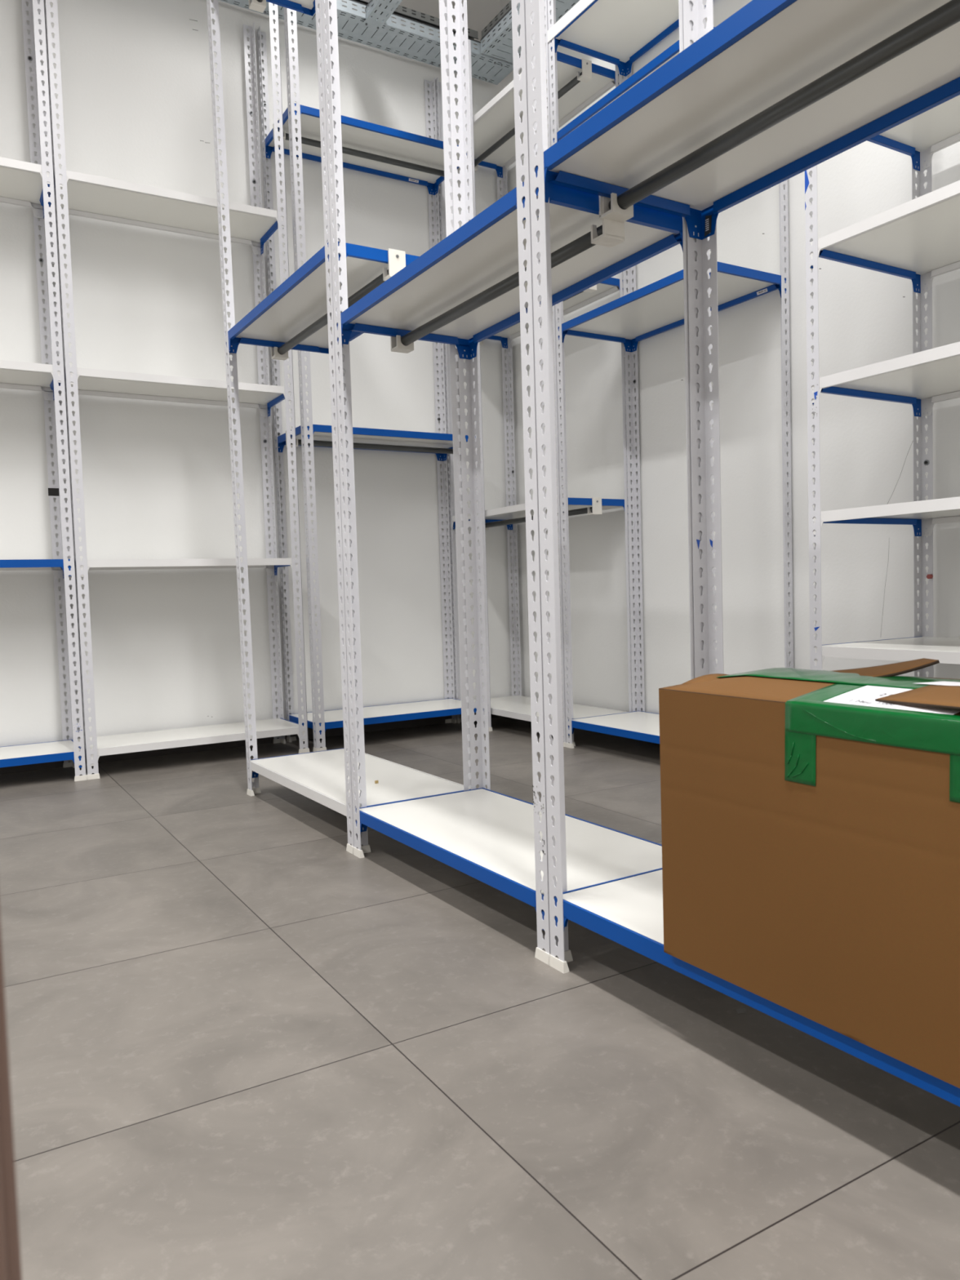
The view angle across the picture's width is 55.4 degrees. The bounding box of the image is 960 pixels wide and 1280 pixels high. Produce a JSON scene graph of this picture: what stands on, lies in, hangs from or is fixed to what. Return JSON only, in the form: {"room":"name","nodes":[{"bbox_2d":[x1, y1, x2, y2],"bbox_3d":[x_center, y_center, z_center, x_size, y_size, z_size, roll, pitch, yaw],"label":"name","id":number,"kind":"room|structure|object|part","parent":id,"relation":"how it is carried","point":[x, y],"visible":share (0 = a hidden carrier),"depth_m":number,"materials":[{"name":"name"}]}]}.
{"room":"storage room","nodes":[
{"label":"storage room","id":0,"kind":"room"},
{"bbox_2d":[0,0,519,746],"bbox_3d":[-2.429,-1.430,3.513,6.192,4.020,0.101,-4,4,-31],"label":"wall","id":1,"kind":"structure","parent":0,"point":[135,74],"depth_m":4.13,"materials":[{"name":"paint"}]},
{"bbox_2d":[0,712,502,774],"bbox_3d":[-2.346,0.536,3.569,5.980,0.085,0.012,-4,4,-31],"label":"baseboard","id":2,"kind":"structure","parent":1,"relation":"attached to","point":[437,720],"depth_m":4.23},
{"bbox_2d":[217,0,513,84],"bbox_3d":[-1.584,-2.860,3.731,4.020,0.071,0.214,-4,4,-31],"label":"cable tray","id":3,"kind":"object","parent":1,"relation":"attached to","point":[480,68],"visible":0.59,"depth_m":4.41,"materials":[{"name":"metal"}]},
{"bbox_2d":[234,0,510,80],"bbox_3d":[-1.583,-2.843,3.732,3.980,0.015,0.171,-4,4,-31],"label":"cable bundle","id":4,"kind":"object","parent":3,"relation":"in","point":[234,1],"visible":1,"depth_m":4.43,"materials":[{"name":"metal"}]},
{"bbox_2d":[362,0,402,30],"bbox_3d":[0.371,-2.857,2.829,0.096,0.060,3.448,-4,4,-31],"label":"cable tray","id":5,"kind":"object","parent":3,"relation":"attached to","point":[377,24],"visible":1,"depth_m":4.20,"materials":[{"name":"metal"}]},
{"bbox_2d":[370,0,397,20],"bbox_3d":[0.384,-2.843,2.809,0.068,0.015,3.360,-4,4,-31],"label":"cable bundle","id":6,"kind":"object","parent":5,"relation":"in","point":[391,0],"visible":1,"depth_m":4.18,"materials":[{"name":"rubber"}]},
{"bbox_2d":[354,0,478,39],"bbox_3d":[-1.648,-2.926,3.617,3.800,0.039,0.044,-4,4,-31],"label":"channel","id":7,"kind":"object","parent":3,"relation":"attached to","point":[402,11],"visible":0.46,"depth_m":4.42,"materials":[{"name":"metal"}]},
{"bbox_2d":[480,0,511,40],"bbox_3d":[0.898,-2.977,3.127,0.044,0.039,3.400,-4,4,-31],"label":"channel","id":8,"kind":"object","parent":7,"relation":"attached to","point":[508,6],"visible":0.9,"depth_m":4.46,"materials":[{"name":"metal"}]},
{"bbox_2d":[480,0,579,63],"bbox_3d":[1.019,-2.911,3.068,0.211,0.064,3.600,-4,4,-31],"label":"cable tray","id":9,"kind":"object","parent":8,"relation":"hanging from","point":[562,7],"visible":0.42,"depth_m":4.45,"materials":[{"name":"metal"}]},
{"bbox_2d":[485,0,574,55],"bbox_3d":[1.019,-2.890,3.069,0.185,0.015,3.560,-4,4,-31],"label":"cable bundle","id":10,"kind":"object","parent":9,"relation":"in","point":[557,0],"visible":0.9,"depth_m":4.43,"materials":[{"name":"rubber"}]},
{"bbox_2d":[0,716,959,1279],"bbox_3d":[-0.578,0.734,0.645,6.192,0.100,7.055,-4,4,-31],"label":"floor","id":11,"kind":"structure","parent":0,"point":[243,1043],"depth_m":1.32,"materials":[{"name":"grey tile"}]},
{"bbox_2d":[0,920,22,1279],"bbox_3d":[-0.257,-0.354,0.209,0.212,2.100,0.075,-4,4,-31],"label":"trim","id":12,"kind":"structure","parent":11,"relation":"on","point":[10,1248],"depth_m":0.27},
{"bbox_2d":[0,0,88,781],"bbox_3d":[-2.088,-1.086,3.436,0.923,3.320,0.368,-4,4,-31],"label":"shelving unit","id":13,"kind":"object","parent":11,"relation":"on","point":[23,184],"visible":1,"depth_m":3.58,"materials":[{"name":"white metal"}]},
{"bbox_3d":[-2.109,-1.776,3.398,0.896,0.012,0.341,-4,4,-31],"label":"shelf","id":14,"kind":"part","parent":13,"relation":"part of","materials":[{"name":"white plastic"}]},
{"bbox_3d":[-2.086,-1.031,3.439,0.896,0.012,0.341,-4,4,-31],"label":"shelf","id":15,"kind":"part","parent":13,"relation":"part of","materials":[{"name":"white plastic"}]},
{"bbox_3d":[-2.041,0.462,3.520,0.896,0.012,0.341,-4,4,-31],"label":"shelf","id":16,"kind":"part","parent":13,"relation":"part of","materials":[{"name":"white plastic"}]},
{"bbox_3d":[-1.795,-1.114,3.797,0.040,3.320,0.040,-4,4,-31],"label":"post","id":17,"kind":"part","parent":13,"relation":"part of","materials":[{"name":"white metal"}]},
{"bbox_3d":[-1.631,-1.104,3.523,0.040,3.320,0.040,-4,4,-31],"label":"post","id":18,"kind":"part","parent":13,"relation":"part of","materials":[{"name":"white metal"}]},
{"bbox_2d":[36,0,309,779],"bbox_3d":[-1.300,-1.135,3.907,0.923,3.320,0.368,-4,4,-31],"label":"shelving unit","id":19,"kind":"object","parent":11,"relation":"on","point":[76,193],"visible":0.76,"depth_m":3.90,"materials":[{"name":"white metal"}]},
{"bbox_3d":[-1.757,-1.117,3.820,0.040,3.320,0.040,-4,4,-31],"label":"post","id":20,"kind":"part","parent":19,"relation":"part of","materials":[{"name":"white metal"}]},
{"bbox_3d":[-1.592,-1.107,3.546,0.040,3.320,0.040,-4,4,-31],"label":"post","id":21,"kind":"part","parent":19,"relation":"part of","materials":[{"name":"white metal"}]},
{"bbox_3d":[-1.321,-1.823,3.869,0.896,0.012,0.341,-4,4,-31],"label":"shelf","id":22,"kind":"part","parent":19,"relation":"part of","materials":[{"name":"white plastic"}]},
{"bbox_3d":[-1.298,-1.079,3.910,0.896,0.012,0.341,-4,4,-31],"label":"shelf","id":23,"kind":"part","parent":19,"relation":"part of","materials":[{"name":"white plastic"}]},
{"bbox_3d":[-1.253,0.410,3.991,0.896,0.012,0.341,-4,4,-31],"label":"shelf","id":24,"kind":"part","parent":19,"relation":"part of","materials":[{"name":"white plastic"}]},
{"bbox_3d":[-1.007,-1.164,4.268,0.040,3.320,0.040,-4,4,-31],"label":"post","id":25,"kind":"part","parent":19,"relation":"part of","materials":[{"name":"white metal"}]},
{"bbox_3d":[-0.843,-1.154,3.994,0.040,3.320,0.040,-4,4,-31],"label":"post","id":26,"kind":"part","parent":19,"relation":"part of","materials":[{"name":"white metal"}]},
{"bbox_2d":[206,0,475,854],"bbox_3d":[-0.487,-1.105,2.903,0.398,3.320,1.018,-4,4,-32],"label":"shelving unit","id":27,"kind":"object","parent":11,"relation":"on","point":[298,314],"visible":0.66,"depth_m":2.82,"materials":[{"name":"white metal"}]},
{"bbox_3d":[-0.870,-1.109,3.191,0.040,3.320,0.040,-4,2,-32],"label":"post","id":28,"kind":"part","parent":27,"relation":"part of","materials":[{"name":"white metal"}]},
{"bbox_3d":[-0.520,-2.288,2.833,0.371,0.012,0.972,-4,4,-32],"label":"shelf","id":29,"kind":"part","parent":27,"relation":"part of","materials":[{"name":"white plastic"}]},
{"bbox_3d":[-0.473,-1.060,2.884,0.371,0.012,0.936,-4,4,-32],"label":"shelf","id":30,"kind":"part","parent":27,"relation":"part of","materials":[{"name":"white plastic"}]},
{"bbox_3d":[-0.476,-1.019,2.884,0.028,0.026,0.935,-4,4,-32],"label":"hanging rail","id":31,"kind":"part","parent":27,"relation":"part of","materials":[{"name":"grey metal"}]},
{"bbox_3d":[-0.518,-1.125,3.285,0.040,3.320,0.040,-4,4,-32],"label":"post","id":32,"kind":"part","parent":27,"relation":"part of","materials":[{"name":"white metal"}]},
{"bbox_3d":[-0.383,-1.081,2.401,0.040,3.320,0.040,-4,4,-32],"label":"post","id":33,"kind":"part","parent":27,"relation":"part of","materials":[{"name":"white metal"}]},
{"bbox_3d":[-0.420,0.436,2.953,0.371,0.012,0.906,-4,4,-32],"label":"shelf","id":34,"kind":"part","parent":27,"relation":"part of","materials":[{"name":"white plastic"}]},
{"bbox_3d":[-0.086,-1.100,2.584,0.040,3.320,0.040,-4,4,-32],"label":"post","id":35,"kind":"part","parent":27,"relation":"part of","materials":[{"name":"white metal"}]},
{"bbox_2d":[257,7,492,751],"bbox_3d":[-0.488,-1.186,4.386,0.927,3.320,0.410,-4,4,-31],"label":"shelving unit","id":36,"kind":"object","parent":11,"relation":"on","point":[367,147],"visible":0.71,"depth_m":4.32,"materials":[{"name":"white metal"}]},
{"bbox_3d":[-0.955,-1.168,4.317,0.040,3.320,0.040,-4,4,-31],"label":"post","id":37,"kind":"part","parent":36,"relation":"part of","materials":[{"name":"white metal"}]},
{"bbox_3d":[-0.769,-1.157,4.007,0.040,3.320,0.040,-4,4,-31],"label":"post","id":38,"kind":"part","parent":36,"relation":"part of","materials":[{"name":"white metal"}]},
{"bbox_3d":[-0.521,-2.291,4.325,0.893,0.026,0.028,-4,4,-31],"label":"hanging rail","id":39,"kind":"part","parent":36,"relation":"part of","materials":[{"name":"grey metal"}]},
{"bbox_3d":[-0.523,-2.331,4.323,0.894,0.012,0.383,-4,4,-31],"label":"shelf","id":40,"kind":"part","parent":36,"relation":"part of","materials":[{"name":"white plastic"}]},
{"bbox_3d":[-0.480,-0.929,4.400,0.893,0.026,0.028,-4,4,-31],"label":"hanging rail","id":41,"kind":"part","parent":36,"relation":"part of","materials":[{"name":"grey metal"}]},
{"bbox_3d":[-0.441,0.347,4.469,0.894,0.012,0.383,-4,4,-31],"label":"shelf","id":42,"kind":"part","parent":36,"relation":"part of","materials":[{"name":"white plastic"}]},
{"bbox_3d":[-0.481,-0.970,4.397,0.894,0.012,0.383,-4,4,-31],"label":"shelf","id":43,"kind":"part","parent":36,"relation":"part of","materials":[{"name":"white plastic"}]},
{"bbox_3d":[-0.207,-1.215,4.764,0.040,3.320,0.040,-4,4,-31],"label":"post","id":44,"kind":"part","parent":36,"relation":"part of","materials":[{"name":"white metal"}]},
{"bbox_3d":[-0.021,-1.204,4.454,0.040,3.320,0.040,-4,4,-31],"label":"post","id":45,"kind":"part","parent":36,"relation":"part of","materials":[{"name":"white metal"}]},
{"bbox_2d":[321,0,703,965],"bbox_3d":[0.022,-1.077,2.100,0.421,3.320,0.908,-4,4,-32],"label":"shelving unit","id":46,"kind":"object","parent":11,"relation":"on","point":[476,283],"visible":0.72,"depth_m":2.13,"materials":[{"name":"white metal"}]},
{"bbox_3d":[-0.361,-1.080,2.365,0.040,3.320,0.040,-4,4,-32],"label":"post","id":47,"kind":"part","parent":46,"relation":"part of","materials":[{"name":"white metal"}]},
{"bbox_3d":[-0.044,-1.100,2.560,0.040,3.320,0.040,-4,4,-32],"label":"post","id":48,"kind":"part","parent":46,"relation":"part of","materials":[{"name":"white metal"}]},
{"bbox_3d":[0.016,-0.793,2.106,0.028,0.026,0.874,-4,4,-32],"label":"hanging rail","id":49,"kind":"part","parent":46,"relation":"part of","materials":[{"name":"grey metal"}]},
{"bbox_3d":[0.068,0.463,2.183,0.394,0.012,0.875,-4,4,-32],"label":"shelf","id":50,"kind":"part","parent":46,"relation":"part of","materials":[{"name":"white plastic"}]},
{"bbox_3d":[0.029,-0.837,2.113,0.394,0.012,0.875,-4,3,-32],"label":"shelf","id":51,"kind":"part","parent":46,"relation":"part of","materials":[{"name":"white plastic"}]},
{"bbox_3d":[0.087,-1.054,1.639,0.040,3.320,0.040,-4,4,-32],"label":"post","id":52,"kind":"part","parent":46,"relation":"part of","materials":[{"name":"white metal"}]},
{"bbox_3d":[0.404,-1.074,1.834,0.040,3.320,0.040,-4,4,-32],"label":"post","id":53,"kind":"part","parent":46,"relation":"part of","materials":[{"name":"white metal"}]},
{"bbox_2d":[435,0,635,746],"bbox_3d":[0.245,-1.212,4.461,0.413,3.320,1.009,-4,4,-31],"label":"shelving unit","id":54,"kind":"object","parent":11,"relation":"on","point":[580,82],"visible":0.59,"depth_m":4.46,"materials":[{"name":"white metal"}]},
{"bbox_3d":[-0.157,-1.218,4.777,0.040,3.320,0.040,-4,4,-31],"label":"post","id":55,"kind":"part","parent":54,"relation":"part of","materials":[{"name":"white metal"}]},
{"bbox_3d":[0.156,-1.237,4.964,0.040,3.320,0.040,-4,4,-31],"label":"post","id":56,"kind":"part","parent":54,"relation":"part of","materials":[{"name":"white metal"}]},
{"bbox_3d":[0.207,-2.481,4.392,0.028,0.026,0.975,-4,4,-31],"label":"hanging rail","id":57,"kind":"part","parent":54,"relation":"part of","materials":[{"name":"grey metal"}]},
{"bbox_3d":[0.234,-1.578,4.441,0.028,0.026,0.975,-4,4,-31],"label":"hanging rail","id":58,"kind":"part","parent":54,"relation":"part of","materials":[{"name":"grey metal"}]},
{"bbox_3d":[0.205,-2.522,4.390,0.386,0.012,0.976,-4,4,-31],"label":"shelf","id":59,"kind":"part","parent":54,"relation":"part of","materials":[{"name":"white plastic"}]},
{"bbox_3d":[0.264,-0.598,4.495,0.028,0.026,0.975,-4,4,-31],"label":"hanging rail","id":60,"kind":"part","parent":54,"relation":"part of","materials":[{"name":"grey metal"}]},
{"bbox_3d":[0.263,-0.639,4.493,0.386,0.012,0.976,-4,4,-31],"label":"shelf","id":61,"kind":"part","parent":54,"relation":"part of","materials":[{"name":"white plastic"}]},
{"bbox_3d":[0.292,0.339,4.546,0.386,0.012,0.976,-4,4,-31],"label":"shelf","id":62,"kind":"part","parent":54,"relation":"part of","materials":[{"name":"white plastic"}]},
{"bbox_3d":[0.233,-1.619,4.439,0.386,0.012,0.976,-4,4,-31],"label":"shelf","id":63,"kind":"part","parent":54,"relation":"part of","materials":[{"name":"white plastic"}]},
{"bbox_3d":[0.335,-1.188,3.959,0.040,3.320,0.040,-4,4,-31],"label":"post","id":64,"kind":"part","parent":54,"relation":"part of","materials":[{"name":"white metal"}]},
{"bbox_3d":[0.647,-1.208,4.146,0.040,3.320,0.040,-4,4,-31],"label":"post","id":65,"kind":"part","parent":54,"relation":"part of","materials":[{"name":"white metal"}]},
{"bbox_2d":[546,0,793,748],"bbox_3d":[0.738,-1.184,3.655,0.428,3.320,0.896,-4,4,-31],"label":"shelving unit","id":66,"kind":"object","parent":11,"relation":"on","point":[618,33],"visible":0.59,"depth_m":3.81,"materials":[{"name":"white metal"}]},
{"bbox_3d":[0.357,-1.187,3.921,0.040,3.320,0.040,-4,4,-31],"label":"post","id":67,"kind":"part","parent":66,"relation":"part of","materials":[{"name":"white metal"}]},
{"bbox_3d":[0.785,0.359,3.739,0.401,0.012,0.869,-4,4,-31],"label":"shelf","id":68,"kind":"part","parent":66,"relation":"part of","materials":[{"name":"white plastic"}]},
{"bbox_3d":[0.697,-2.544,3.581,0.401,0.012,0.869,-4,4,-31],"label":"shelf","id":69,"kind":"part","parent":66,"relation":"part of","materials":[{"name":"white plastic"}]},
{"bbox_3d":[0.709,-2.127,3.604,0.401,0.012,0.869,-4,4,-31],"label":"shelf","id":70,"kind":"part","parent":66,"relation":"part of","materials":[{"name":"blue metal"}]},
{"bbox_3d":[0.683,-1.207,4.115,0.040,3.320,0.040,-4,4,-31],"label":"post","id":71,"kind":"part","parent":66,"relation":"part of","materials":[{"name":"white metal"}]},
{"bbox_3d":[0.734,-1.337,3.647,0.401,0.012,0.869,-4,4,-31],"label":"shelf","id":72,"kind":"part","parent":66,"relation":"part of","materials":[{"name":"white plastic"}]},
{"bbox_3d":[0.794,-1.160,3.195,0.040,3.320,0.040,-4,4,-31],"label":"post","id":73,"kind":"part","parent":66,"relation":"part of","materials":[{"name":"white metal"}]},
{"bbox_3d":[1.119,-1.181,3.389,0.040,3.320,0.040,-4,4,-31],"label":"post","id":74,"kind":"part","parent":66,"relation":"part of","materials":[{"name":"white metal"}]},
{"bbox_2d":[524,0,959,1106],"bbox_3d":[0.499,-1.050,1.333,0.429,3.320,0.924,-4,4,-32],"label":"shelving unit","id":75,"kind":"object","parent":11,"relation":"on","point":[777,90],"visible":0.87,"depth_m":1.55,"materials":[{"name":"white metal"}]},
{"bbox_3d":[0.109,-1.053,1.603,0.040,3.320,0.040,-4,4,-32],"label":"post","id":76,"kind":"part","parent":75,"relation":"part of","materials":[{"name":"white metal"}]},
{"bbox_3d":[0.546,0.482,1.416,0.402,0.012,0.891,-4,4,-32],"label":"shelf","id":77,"kind":"part","parent":75,"relation":"part of","materials":[{"name":"white plastic"}]},
{"bbox_3d":[0.433,-1.073,1.802,0.040,3.320,0.040,-4,4,-32],"label":"post","id":78,"kind":"part","parent":75,"relation":"part of","materials":[{"name":"white metal"}]},
{"bbox_3d":[0.506,-0.841,1.344,0.402,0.012,0.891,-4,4,-32],"label":"shelf","id":79,"kind":"part","parent":75,"relation":"part of","materials":[{"name":"white plastic"}]},
{"bbox_3d":[0.485,-0.798,1.333,0.028,0.026,0.890,-4,4,-32],"label":"hanging rail","id":80,"kind":"part","parent":75,"relation":"part of","materials":[{"name":"grey metal"}]},
{"bbox_2d":[658,657,959,1088],"bbox_3d":[0.583,0.257,1.201,0.360,0.457,0.661,-4,4,-32],"label":"cardboard box","id":81,"kind":"object","parent":75,"relation":"on","point":[811,819],"visible":1,"depth_m":1.16,"materials":[{"name":"cardboard"}]},
{"bbox_2d":[804,94,959,677],"bbox_3d":[1.401,-1.132,2.333,0.543,3.320,0.958,-4,4,-31],"label":"shelving unit","id":82,"kind":"object","parent":11,"relation":"on","point":[917,240],"visible":0.67,"depth_m":2.63,"materials":[{"name":"white metal"}]},
{"bbox_3d":[0.955,-1.132,2.595,0.040,3.320,0.040,-4,4,-31],"label":"post","id":83,"kind":"part","parent":82,"relation":"part of","materials":[{"name":"white metal"}]},
{"bbox_3d":[1.401,-1.122,2.333,0.516,0.012,0.931,-4,4,-31],"label":"shelf","id":84,"kind":"part","parent":82,"relation":"part of","materials":[{"name":"white plastic"}]},
{"bbox_3d":[1.436,0.024,2.396,0.516,0.012,0.931,-4,4,-31],"label":"shelf","id":85,"kind":"part","parent":82,"relation":"part of","materials":[{"name":"white plastic"}]},
{"bbox_3d":[1.413,-0.738,2.354,0.516,0.012,0.931,-4,4,-31],"label":"shelf","id":86,"kind":"part","parent":82,"relation":"part of","materials":[{"name":"white plastic"}]},
{"bbox_3d":[1.425,-0.362,2.374,0.516,0.012,0.931,-4,4,-31],"label":"shelf","id":87,"kind":"part","parent":82,"relation":"part of","materials":[{"name":"white plastic"}]},
{"bbox_3d":[1.390,-1.496,2.313,0.516,0.012,0.931,-4,4,-31],"label":"shelf","id":88,"kind":"part","parent":82,"relation":"part of","materials":[{"name":"white plastic"}]},
{"bbox_3d":[1.379,-1.159,2.849,0.040,3.320,0.040,-4,4,-31],"label":"post","id":89,"kind":"part","parent":82,"relation":"part of","materials":[{"name":"white metal"}]},
{"bbox_2d":[499,0,959,713],"bbox_3d":[1.969,-1.487,2.094,0.102,4.020,6.855,-4,4,-31],"label":"wall","id":90,"kind":"structure","parent":0,"point":[865,315],"depth_m":3.53,"materials":[{"name":"paint"}]}
]}

